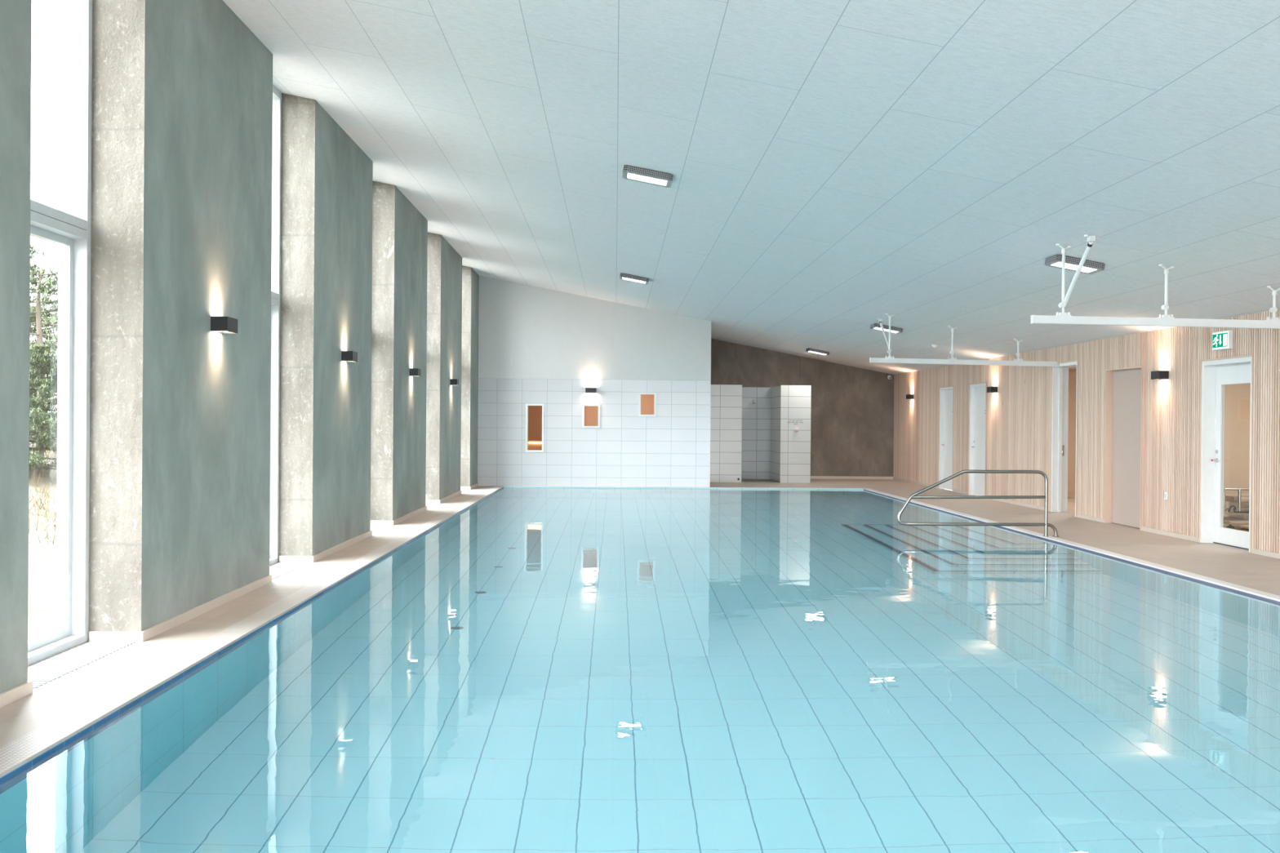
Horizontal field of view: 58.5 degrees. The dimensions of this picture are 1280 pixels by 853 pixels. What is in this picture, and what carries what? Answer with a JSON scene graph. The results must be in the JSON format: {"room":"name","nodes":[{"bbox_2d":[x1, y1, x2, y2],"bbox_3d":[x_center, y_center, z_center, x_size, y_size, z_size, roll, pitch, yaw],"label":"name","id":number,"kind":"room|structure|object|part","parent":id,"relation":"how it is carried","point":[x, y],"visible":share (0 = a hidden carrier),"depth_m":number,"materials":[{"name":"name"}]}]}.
{"room":"indoor swimming pool","nodes":[
{"label":"indoor swimming pool","id":0,"kind":"room"},
{"bbox_2d":[528,394,653,444],"bbox_3d":[-1.144,0.166,27.608,4.400,2.450,1.850,0,0,-1],"label":"wall","id":1,"kind":"structure","parent":0,"point":[535,412],"depth_m":28.48,"materials":[{"name":"brown wood"}]},
{"bbox_2d":[528,440,542,449],"bbox_3d":[-1.153,0.584,27.907,4.100,0.470,1.135,0,0,-1],"label":"bench","id":2,"kind":"object","parent":1,"relation":"in","point":[531,446],"visible":0.06,"depth_m":27.71,"materials":[{"name":"brown wood"}]},
{"bbox_2d":[477,275,711,487],"bbox_3d":[-1.246,-1.065,28.726,5.685,4.941,4.500,0,0,-1],"label":"wall","id":3,"kind":"structure","parent":0,"point":[537,345],"depth_m":26.48,"materials":[{"name":"white tile"}]},
{"bbox_2d":[525,403,544,452],"bbox_3d":[-2.438,0.033,26.528,0.425,1.123,0.192,0,0,-1],"label":"window","id":4,"kind":"structure","parent":3,"relation":"in","point":[526,404],"depth_m":26.43,"materials":[{"name":"white paint"}]},
{"bbox_2d":[582,404,599,427],"bbox_3d":[-1.136,-0.245,26.555,0.415,0.559,0.192,0,0,-1],"label":"window","id":5,"kind":"structure","parent":3,"relation":"in","point":[583,405],"depth_m":26.46,"materials":[{"name":"white paint"}]},
{"bbox_2d":[585,387,596,392],"bbox_3d":[-1.133,-0.837,26.414,0.250,0.114,0.130,0,0,-1],"label":"wall lamp","id":6,"kind":"object","parent":3,"relation":"attached to","point":[587,389],"visible":1,"depth_m":26.35,"materials":[{"name":"black metal"}]},
{"bbox_2d":[638,392,656,416],"bbox_3d":[0.172,-0.510,26.582,0.407,0.560,0.192,0,0,-1],"label":"window","id":7,"kind":"structure","parent":3,"relation":"in","point":[640,393],"depth_m":26.48,"materials":[{"name":"white paint"}]},
{"bbox_2d":[0,479,1279,747],"bbox_3d":[1.802,1.616,13.348,11.700,0.300,36.000,0,0,-1],"label":"floor","id":8,"kind":"structure","parent":0,"point":[47,702],"depth_m":12.19,"materials":[{"name":"beige tile"}]},
{"bbox_2d":[0,0,33,707],"bbox_3d":[-3.540,-1.028,4.765,0.570,4.966,2.893,0,0,-1],"label":"concrete pier","id":9,"kind":"object","parent":8,"relation":"on","point":[15,15],"visible":1,"depth_m":6.04,"materials":[{"name":"grey concrete"}]},
{"bbox_3d":[-3.454,1.422,4.776,0.360,0.067,2.893,0,0,-1],"label":"skirting","id":10,"kind":"part","parent":9,"relation":"part of","materials":[{"name":"beige tile"}]},
{"bbox_2d":[27,0,92,666],"bbox_3d":[-3.767,-1.020,6.930,0.190,4.930,1.485,0,0,-1],"label":"window","id":11,"kind":"structure","parent":9,"relation":"attached to","point":[68,227],"depth_m":7.61,"materials":[{"name":"paint"}]},
{"bbox_3d":[-3.800,0.075,6.933,0.060,2.640,1.375,0,0,-1],"label":"sash","id":12,"kind":"part","parent":11,"relation":"part of","materials":[{"name":"paint"}]},
{"bbox_2d":[27,641,135,689],"bbox_3d":[-3.516,1.444,6.944,0.310,0.006,1.465,0,0,-1],"label":"window sill","id":13,"kind":"structure","parent":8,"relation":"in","point":[44,672],"depth_m":7.05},
{"bbox_2d":[88,0,272,641],"bbox_3d":[-3.633,-1.045,9.099,0.570,4.966,2.893,0,0,-1],"label":"concrete pier","id":14,"kind":"object","parent":8,"relation":"on","point":[182,106],"visible":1,"depth_m":8.26,"materials":[{"name":"grey concrete"}]},
{"bbox_3d":[-3.547,1.405,9.110,0.360,0.067,2.893,0,0,-1],"label":"skirting","id":15,"kind":"part","parent":14,"relation":"part of","materials":[{"name":"beige tile"}]},
{"bbox_2d":[210,316,237,333],"bbox_3d":[-3.304,-0.807,9.088,0.130,0.114,0.250,0,0,-1],"label":"wall lamp","id":16,"kind":"object","parent":14,"relation":"attached to","point":[218,324],"visible":1,"depth_m":8.96,"materials":[{"name":"black metal"}]},
{"bbox_2d":[269,562,309,579],"bbox_3d":[-3.609,1.427,11.278,0.310,0.006,1.465,0,0,-1],"label":"window sill","id":17,"kind":"structure","parent":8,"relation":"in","point":[277,570],"depth_m":11.53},
{"bbox_2d":[278,93,373,562],"bbox_3d":[-3.726,-1.061,13.433,0.570,4.966,2.893,0,0,-1],"label":"concrete pier","id":18,"kind":"object","parent":8,"relation":"on","point":[326,179],"visible":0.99,"depth_m":12.40,"materials":[{"name":"grey concrete"}]},
{"bbox_2d":[269,84,281,565],"bbox_3d":[-3.860,-1.036,11.264,0.190,4.930,1.485,0,0,-1],"label":"window","id":19,"kind":"structure","parent":18,"relation":"attached to","point":[277,94],"depth_m":11.95,"materials":[{"name":"paint"}]},
{"bbox_3d":[-3.640,1.389,13.444,0.360,0.067,2.893,0,0,-1],"label":"skirting","id":20,"kind":"part","parent":18,"relation":"part of","materials":[{"name":"beige tile"}]},
{"bbox_2d":[341,351,357,362],"bbox_3d":[-3.396,-0.818,13.367,0.130,0.114,0.250,0,0,-1],"label":"wall lamp","id":21,"kind":"object","parent":18,"relation":"attached to","point":[346,356],"visible":1,"depth_m":13.24,"materials":[{"name":"black metal"}]},
{"bbox_2d":[370,524,390,533],"bbox_3d":[-3.702,1.411,15.612,0.310,0.006,1.465,0,0,-1],"label":"window sill","id":22,"kind":"structure","parent":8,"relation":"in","point":[374,528],"depth_m":15.90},
{"bbox_2d":[370,181,427,525],"bbox_3d":[-3.819,-1.078,17.767,0.570,4.966,2.893,0,0,-1],"label":"concrete pier","id":23,"kind":"object","parent":8,"relation":"on","point":[399,230],"visible":0.82,"depth_m":16.64,"materials":[{"name":"grey concrete"}]},
{"bbox_3d":[-3.733,1.373,17.778,0.360,0.067,2.893,0,0,-1],"label":"skirting","id":24,"kind":"part","parent":23,"relation":"part of","materials":[{"name":"beige tile"}]},
{"bbox_2d":[409,368,421,376],"bbox_3d":[-3.490,-0.840,17.756,0.130,0.114,0.250,0,0,-1],"label":"wall lamp","id":25,"kind":"object","parent":23,"relation":"attached to","point":[413,371],"visible":1,"depth_m":17.63,"materials":[{"name":"black metal"}]},
{"bbox_2d":[425,503,436,508],"bbox_3d":[-3.795,1.394,19.946,0.310,0.006,1.465,0,0,-1],"label":"window sill","id":26,"kind":"structure","parent":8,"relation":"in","point":[428,505],"depth_m":20.28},
{"bbox_2d":[425,232,462,503],"bbox_3d":[-3.912,-1.094,22.101,0.570,4.966,2.893,0,0,-1],"label":"concrete pier","id":27,"kind":"object","parent":8,"relation":"on","point":[444,264],"visible":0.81,"depth_m":21.05,"materials":[{"name":"grey concrete"}]},
{"bbox_3d":[-3.826,1.356,22.112,0.360,0.067,2.893,0,0,-1],"label":"skirting","id":28,"kind":"part","parent":27,"relation":"part of","materials":[{"name":"beige tile"}]},
{"bbox_2d":[450,378,458,385],"bbox_3d":[-3.583,-0.857,22.085,0.130,0.114,0.250,0,0,-1],"label":"wall lamp","id":29,"kind":"object","parent":27,"relation":"attached to","point":[453,381],"visible":1,"depth_m":21.96,"materials":[{"name":"black metal"}]},
{"bbox_2d":[460,265,479,489],"bbox_3d":[-3.989,-1.108,25.697,0.570,4.966,1.418,0,0,-1],"label":"concrete pier","id":30,"kind":"object","parent":8,"relation":"on","point":[470,278],"visible":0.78,"depth_m":25.02,"materials":[{"name":"grey concrete"}]},
{"bbox_3d":[-3.903,1.342,25.709,0.360,0.067,1.418,0,0,-1],"label":"skirting","id":31,"kind":"part","parent":30,"relation":"part of","materials":[{"name":"beige tile"}]},
{"bbox_2d":[0,485,1279,781],"bbox_3d":[1.238,2.343,14.411,8.670,1.784,24.345,0,0,-1],"label":"swimming pool","id":32,"kind":"object","parent":8,"relation":"in","point":[15,756],"visible":0.16,"depth_m":7.90,"materials":[{"name":"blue tile"}]},
{"bbox_2d":[0,487,1279,852],"bbox_3d":[1.279,1.485,14.446,8.340,0.001,24.020,0,0,-1],"label":"pool water","id":33,"kind":"object","parent":32,"relation":"in","point":[535,670],"visible":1,"depth_m":6.15,"materials":[{"name":"blue liquid"}]},
{"bbox_2d":[897,469,1058,536],"bbox_3d":[4.558,1.028,15.405,2.196,0.888,0.076,0,0,-1],"label":"pool handrail","id":34,"kind":"object","parent":32,"relation":"on","point":[914,495],"visible":1,"depth_m":15.39,"materials":[{"name":"silver metal"}]},
{"bbox_3d":[4.566,0.953,15.405,1.835,0.053,0.041,0,0,-1],"label":"rail","id":35,"kind":"part","parent":34,"relation":"part of","materials":[{"name":"silver metal"}]},
{"bbox_2d":[710,384,742,482],"bbox_3d":[2.055,0.172,29.949,0.983,2.470,2.202,0,0,-1],"label":"wall","id":36,"kind":"structure","parent":8,"relation":"on","point":[726,408],"depth_m":28.85,"materials":[{"name":"tile"}]},
{"bbox_2d":[741,386,771,479],"bbox_3d":[3.018,0.176,30.863,0.978,2.470,0.380,0,0,-1],"label":"partition wall","id":37,"kind":"structure","parent":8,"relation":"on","point":[756,418],"depth_m":30.68,"materials":[{"name":"grey tile"}]},
{"bbox_2d":[770,385,811,483],"bbox_3d":[3.912,0.186,29.989,0.768,2.470,2.202,0,0,-1],"label":"wall","id":38,"kind":"structure","parent":8,"relation":"on","point":[791,405],"depth_m":28.90,"materials":[{"name":"tile"}]},
{"bbox_2d":[222,0,1279,374],"bbox_3d":[1.734,-2.556,13.331,11.900,2.475,36.200,0,0,-1],"label":"ceiling","id":39,"kind":"structure","parent":0,"point":[837,166],"depth_m":10.25,"materials":[{"name":"white paint"}]},
{"bbox_2d":[619,272,648,284],"bbox_3d":[-0.107,-2.750,21.262,0.543,0.164,0.400,0,0,-1],"label":"ceiling lamp","id":40,"kind":"object","parent":39,"relation":"attached to","point":[623,276],"visible":1,"depth_m":21.07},
{"bbox_2d":[622,277,645,283],"bbox_3d":[-0.111,-2.727,21.262,0.430,0.004,0.250,11,0,-1],"label":"diffuser","id":41,"kind":"object","parent":40,"relation":"attached to","point":[623,277],"depth_m":21.29,"materials":[{"name":"white plastic"}]},
{"bbox_2d":[622,164,673,187],"bbox_3d":[0.083,-2.716,12.414,0.543,0.164,0.400,0,0,-1],"label":"ceiling lamp","id":42,"kind":"object","parent":39,"relation":"attached to","point":[629,172],"visible":1,"depth_m":12.25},
{"bbox_2d":[627,173,666,185],"bbox_3d":[0.079,-2.693,12.414,0.430,0.004,0.250,11,0,-1],"label":"diffuser","id":43,"kind":"object","parent":42,"relation":"attached to","point":[630,175],"depth_m":12.43,"materials":[{"name":"white plastic"}]},
{"bbox_2d":[805,347,829,355],"bbox_3d":[4.428,-1.862,28.494,0.543,0.164,0.400,0,0,-1],"label":"ceiling lamp","id":44,"kind":"object","parent":39,"relation":"attached to","point":[810,350],"visible":1,"depth_m":28.30,"materials":[{"name":"white plastic"}]},
{"bbox_2d":[870,323,902,333],"bbox_3d":[4.601,-1.831,21.347,0.543,0.164,0.400,0,0,-1],"label":"ceiling lamp","id":45,"kind":"object","parent":39,"relation":"attached to","point":[875,326],"visible":0.97,"depth_m":21.16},
{"bbox_2d":[875,327,897,332],"bbox_3d":[4.596,-1.809,21.347,0.430,0.004,0.250,11,0,-1],"label":"diffuser","id":46,"kind":"object","parent":45,"relation":"attached to","point":[875,327],"depth_m":21.36,"materials":[{"name":"white plastic"}]},
{"bbox_2d":[869,313,1059,366],"bbox_3d":[5.673,-1.487,20.043,3.480,0.890,0.916,0,0,-1],"label":"track","id":47,"kind":"object","parent":39,"relation":"hanging from","point":[890,359],"visible":1,"depth_m":19.59,"materials":[{"name":"metal"}]},
{"bbox_3d":[4.283,-1.578,19.590,0.048,0.615,0.048,0,0,-1],"label":"hanger rod","id":48,"kind":"part","parent":47,"relation":"part of","materials":[{"name":"white metal"}]},
{"bbox_3d":[5.362,-1.462,19.614,0.048,0.426,0.048,0,0,-1],"label":"hanger rod","id":49,"kind":"part","parent":47,"relation":"part of","materials":[{"name":"white metal"}]},
{"bbox_3d":[6.501,-1.340,19.639,0.048,0.227,0.048,0,0,-1],"label":"hanger rod","id":50,"kind":"part","parent":47,"relation":"part of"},
{"bbox_2d":[1044,254,1104,274],"bbox_3d":[4.807,-1.794,12.649,0.543,0.164,0.400,0,0,-1],"label":"ceiling lamp","id":51,"kind":"object","parent":39,"relation":"attached to","point":[1090,267],"visible":0.97,"depth_m":12.52,"materials":[{"name":"metal"}]},
{"bbox_2d":[1053,262,1094,271],"bbox_3d":[4.803,-1.772,12.649,0.430,0.004,0.250,11,0,-1],"label":"diffuser","id":52,"kind":"object","parent":51,"relation":"attached to","point":[1067,265],"depth_m":12.67,"materials":[{"name":"white plastic"}]},
{"bbox_2d":[1031,234,1279,328],"bbox_3d":[5.726,-1.466,11.693,3.228,0.874,0.686,0,0,-1],"label":"track","id":53,"kind":"object","parent":39,"relation":"hanging from","point":[1166,320],"visible":1,"depth_m":11.96,"materials":[{"name":"metal"}]},
{"bbox_3d":[4.436,-1.558,11.972,0.048,0.602,0.048,0,0,-1],"label":"hanger rod","id":54,"kind":"part","parent":53,"relation":"part of","materials":[{"name":"white metal"}]},
{"bbox_3d":[5.525,-1.441,11.996,0.048,0.411,0.048,0,0,-1],"label":"hanger rod","id":55,"kind":"part","parent":53,"relation":"part of","materials":[{"name":"white metal"}]},
{"bbox_3d":[6.674,-1.318,12.021,0.048,0.210,0.048,0,0,-1],"label":"hanger rod","id":56,"kind":"part","parent":53,"relation":"part of","materials":[{"name":"white metal"}]},
{"bbox_2d":[711,338,893,479],"bbox_3d":[4.286,-0.518,31.197,5.900,3.916,0.200,0,0,-1],"label":"wall","id":57,"kind":"structure","parent":0,"point":[852,411],"depth_m":31.12,"materials":[{"name":"brown concrete"}]},
{"bbox_2d":[810,475,893,479],"bbox_3d":[5.588,1.393,31.123,2.630,0.075,0.018,0,0,-1],"label":"baseboard","id":58,"kind":"structure","parent":57,"relation":"attached to","point":[811,477],"depth_m":31.11,"materials":[{"name":"beige tile"}]},
{"bbox_2d":[1067,366,1076,512],"bbox_3d":[8.804,0.143,20.844,2.800,2.800,6.800,0,0,-1],"label":"wall","id":59,"kind":"structure","parent":0,"point":[1072,371],"depth_m":24.20,"materials":[{"name":"white paint"}]},
{"bbox_2d":[1067,491,1075,496],"bbox_3d":[8.769,1.443,20.848,2.750,0.100,6.700,0,0,-1],"label":"baseboard","id":60,"kind":"structure","parent":59,"relation":"attached to","point":[1069,494],"depth_m":24.19,"materials":[{"name":"brown wood"}]},
{"bbox_2d":[893,309,1279,553],"bbox_3d":[7.339,0.079,13.411,0.090,2.860,35.500,0,0,-1],"label":"wall","id":61,"kind":"structure","parent":0,"point":[1019,415],"depth_m":17.81,"materials":[{"name":"brown wood"}]},
{"bbox_2d":[906,394,913,399],"bbox_3d":[6.896,-0.760,29.212,0.130,0.114,0.250,0,0,-1],"label":"wall lamp","id":62,"kind":"object","parent":61,"relation":"attached to","point":[908,396],"visible":1,"depth_m":29.09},
{"bbox_2d":[937,385,953,491],"bbox_3d":[7.114,0.270,26.225,0.206,2.380,1.150,0,0,-1],"label":"trim","id":63,"kind":"structure","parent":61,"relation":"attached to","point":[953,385],"depth_m":26.77,"materials":[{"name":"beige wood"}]},
{"bbox_2d":[938,386,953,490],"bbox_3d":[7.107,0.280,26.224,0.160,2.360,1.110,0,0,-1],"label":"door","id":64,"kind":"structure","parent":61,"relation":"in","point":[946,394],"depth_m":26.48,"materials":[{"name":"white paint"}]},
{"bbox_2d":[967,382,986,495],"bbox_3d":[7.163,0.279,23.965,0.206,2.380,1.150,0,0,-1],"label":"trim","id":65,"kind":"structure","parent":61,"relation":"attached to","point":[983,382],"depth_m":23.40,"materials":[{"name":"beige wood"}]},
{"bbox_2d":[968,382,986,495],"bbox_3d":[7.155,0.289,23.965,0.160,2.360,1.110,0,0,-1],"label":"door","id":66,"kind":"structure","parent":61,"relation":"in","point":[977,392],"depth_m":24.20,"materials":[{"name":"white paint"}]},
{"bbox_2d":[986,386,997,392],"bbox_3d":[7.033,-0.736,22.823,0.130,0.114,0.250,0,0,-1],"label":"wall lamp","id":67,"kind":"object","parent":61,"relation":"attached to","point":[989,389],"visible":1,"depth_m":22.70,"materials":[{"name":"black metal"}]},
{"bbox_2d":[1051,361,1077,516],"bbox_3d":[7.301,0.207,19.322,0.270,2.560,1.080,0,0,-1],"label":"door","id":68,"kind":"structure","parent":61,"relation":"in","point":[1060,374],"depth_m":19.82,"materials":[{"name":"white paint"}]},
{"bbox_3d":[7.339,0.415,19.817,0.030,0.180,0.018,0,0,-1],"label":"lock plate","id":69,"kind":"part","parent":68,"relation":"part of","materials":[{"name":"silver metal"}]},
{"bbox_2d":[1050,360,1078,517],"bbox_3d":[7.263,0.197,19.321,0.206,2.580,1.120,0,0,-1],"label":"trim","id":70,"kind":"structure","parent":61,"relation":"attached to","point":[1074,360],"depth_m":18.77,"materials":[{"name":"beige wood"}]},
{"bbox_2d":[893,477,1279,559],"bbox_3d":[7.300,1.480,13.405,0.026,0.058,35.480,0,0,-1],"label":"baseboard","id":71,"kind":"structure","parent":61,"relation":"attached to","point":[1259,552],"depth_m":17.75,"materials":[{"name":"beige tile"}]},
{"bbox_2d":[1103,365,1142,530],"bbox_3d":[7.310,0.310,17.077,0.206,2.370,1.230,0,0,-1],"label":"trim","id":72,"kind":"structure","parent":61,"relation":"attached to","point":[1108,373],"depth_m":17.67,"materials":[{"name":"beige wood"}]},
{"bbox_2d":[1111,368,1141,528],"bbox_3d":[7.333,0.315,17.077,0.040,2.340,1.190,0,0,-1],"label":"door","id":73,"kind":"structure","parent":61,"relation":"in","point":[1126,384],"depth_m":17.18,"materials":[{"name":"beige laminate"}]},
{"bbox_2d":[1151,370,1168,379],"bbox_3d":[7.184,-0.709,15.795,0.130,0.114,0.250,0,0,-1],"label":"wall lamp","id":74,"kind":"object","parent":61,"relation":"attached to","point":[1157,375],"visible":1,"depth_m":15.67,"materials":[{"name":"black metal"}]},
{"bbox_2d":[1164,492,1168,500],"bbox_3d":[7.224,0.955,15.702,0.028,0.110,0.080,0,0,-1],"label":"wall socket","id":75,"kind":"object","parent":61,"relation":"attached to","point":[1166,494],"visible":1,"depth_m":15.68,"materials":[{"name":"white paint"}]},
{"bbox_2d":[1212,329,1233,351],"bbox_3d":[7.254,-1.073,14.240,0.062,0.230,0.400,0,0,-1],"label":"exit sign","id":76,"kind":"object","parent":61,"relation":"attached to","point":[1224,340],"visible":1,"depth_m":14.17,"materials":[{"name":"green plastic"}]},
{"bbox_3d":[7.226,-1.073,14.239,0.002,0.170,0.350,0,0,-1],"label":"sign panel","id":77,"kind":"part","parent":76,"relation":"part of","materials":[{"name":"green plastic"}]},
{"bbox_2d":[1200,356,1252,552],"bbox_3d":[7.389,0.334,14.218,0.210,2.345,1.190,0,0,-1],"label":"door","id":78,"kind":"structure","parent":61,"relation":"in","point":[1215,374],"depth_m":14.72,"materials":[{"name":"white paint"}]},
{"bbox_2d":[1198,354,1253,553],"bbox_3d":[7.371,0.324,14.217,0.206,2.365,1.230,0,0,-1],"label":"trim","id":79,"kind":"structure","parent":61,"relation":"attached to","point":[1251,355],"depth_m":14.05,"materials":[{"name":"white lacquer"}]},
{"bbox_2d":[1222,382,1250,529],"bbox_3d":[9.235,0.169,14.752,3.400,2.800,5.400,0,0,-1],"label":"wall","id":80,"kind":"structure","parent":0,"point":[1237,396],"depth_m":17.40,"materials":[{"name":"white paint"}]},
{"bbox_2d":[1222,524,1244,525],"bbox_3d":[9.199,1.469,14.756,3.350,0.100,5.300,0,0,-1],"label":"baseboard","id":81,"kind":"structure","parent":80,"relation":"on","point":[1224,524],"depth_m":17.39,"materials":[{"name":"wood"}]},
{"bbox_2d":[1223,488,1248,528],"bbox_3d":[8.954,1.192,16.531,1.450,0.635,0.839,0,0,-1],"label":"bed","id":82,"kind":"object","parent":80,"relation":"on","point":[1238,504],"visible":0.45,"depth_m":16.19,"materials":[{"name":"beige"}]},
{"bbox_3d":[8.929,1.205,16.520,1.400,0.270,0.740,0,0,-1],"label":"bed frame","id":83,"kind":"part","parent":82,"relation":"part of","materials":[{"name":"metal"}]},
{"bbox_3d":[8.992,1.365,16.542,1.370,0.050,0.820,0,0,-1],"label":"panel","id":84,"kind":"part","parent":82,"relation":"part of","materials":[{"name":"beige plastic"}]},
{"bbox_2d":[1225,493,1248,502],"bbox_3d":[9.044,1.036,16.552,1.270,0.090,0.700,0,0,-1],"label":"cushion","id":85,"kind":"object","parent":82,"relation":"on","point":[1230,497],"depth_m":16.23,"materials":[{"name":"beige fabric"}]},
{"bbox_2d":[1240,524,1248,531],"bbox_3d":[8.632,1.404,15.594,0.650,0.213,0.500,0,0,-1],"label":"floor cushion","id":86,"kind":"object","parent":80,"relation":"on","point":[1246,527],"visible":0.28,"depth_m":15.71,"materials":[{"name":"brown fabric"}]},
{"label":"outside","id":87,"kind":"structure","parent":0,"visible":0},
{"bbox_2d":[27,426,57,639],"bbox_3d":[-39.555,-0.117,29.159,70.000,2.607,110.000,0,0,-1],"label":"ground","id":88,"kind":"structure","parent":87,"point":[42,602],"depth_m":11.58,"materials":[{"name":"white"}]},
{"bbox_2d":[28,435,57,545],"bbox_3d":[-12.805,0.476,19.196,12.857,1.684,29.492,0,0,-1],"label":"dry grass","id":89,"kind":"structure","parent":88,"relation":"on","point":[38,508],"depth_m":14.67,"materials":[{"name":"plant"}]},
{"bbox_2d":[28,342,57,477],"bbox_3d":[-8.951,-0.191,16.921,2.124,2.142,2.332,0,0,-38],"label":"pine tree","id":90,"kind":"object","parent":88,"relation":"on","point":[49,390],"visible":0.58,"depth_m":16.81,"materials":[{"name":"green plant"}]},
{"bbox_2d":[29,266,57,452],"bbox_3d":[-10.451,-1.086,20.283,3.843,3.580,3.873,0,0,0],"label":"pine tree","id":91,"kind":"object","parent":88,"relation":"on","point":[35,313],"visible":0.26,"depth_m":20.12,"materials":[{"name":"green plant"}]},
{"bbox_2d":[29,241,57,428],"bbox_3d":[-14.121,-1.969,25.413,5.552,5.099,5.058,0,0,7],"label":"pine tree","id":92,"kind":"object","parent":88,"relation":"on","point":[33,251],"visible":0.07,"depth_m":25.41,"materials":[{"name":"green plant"}]}
]}

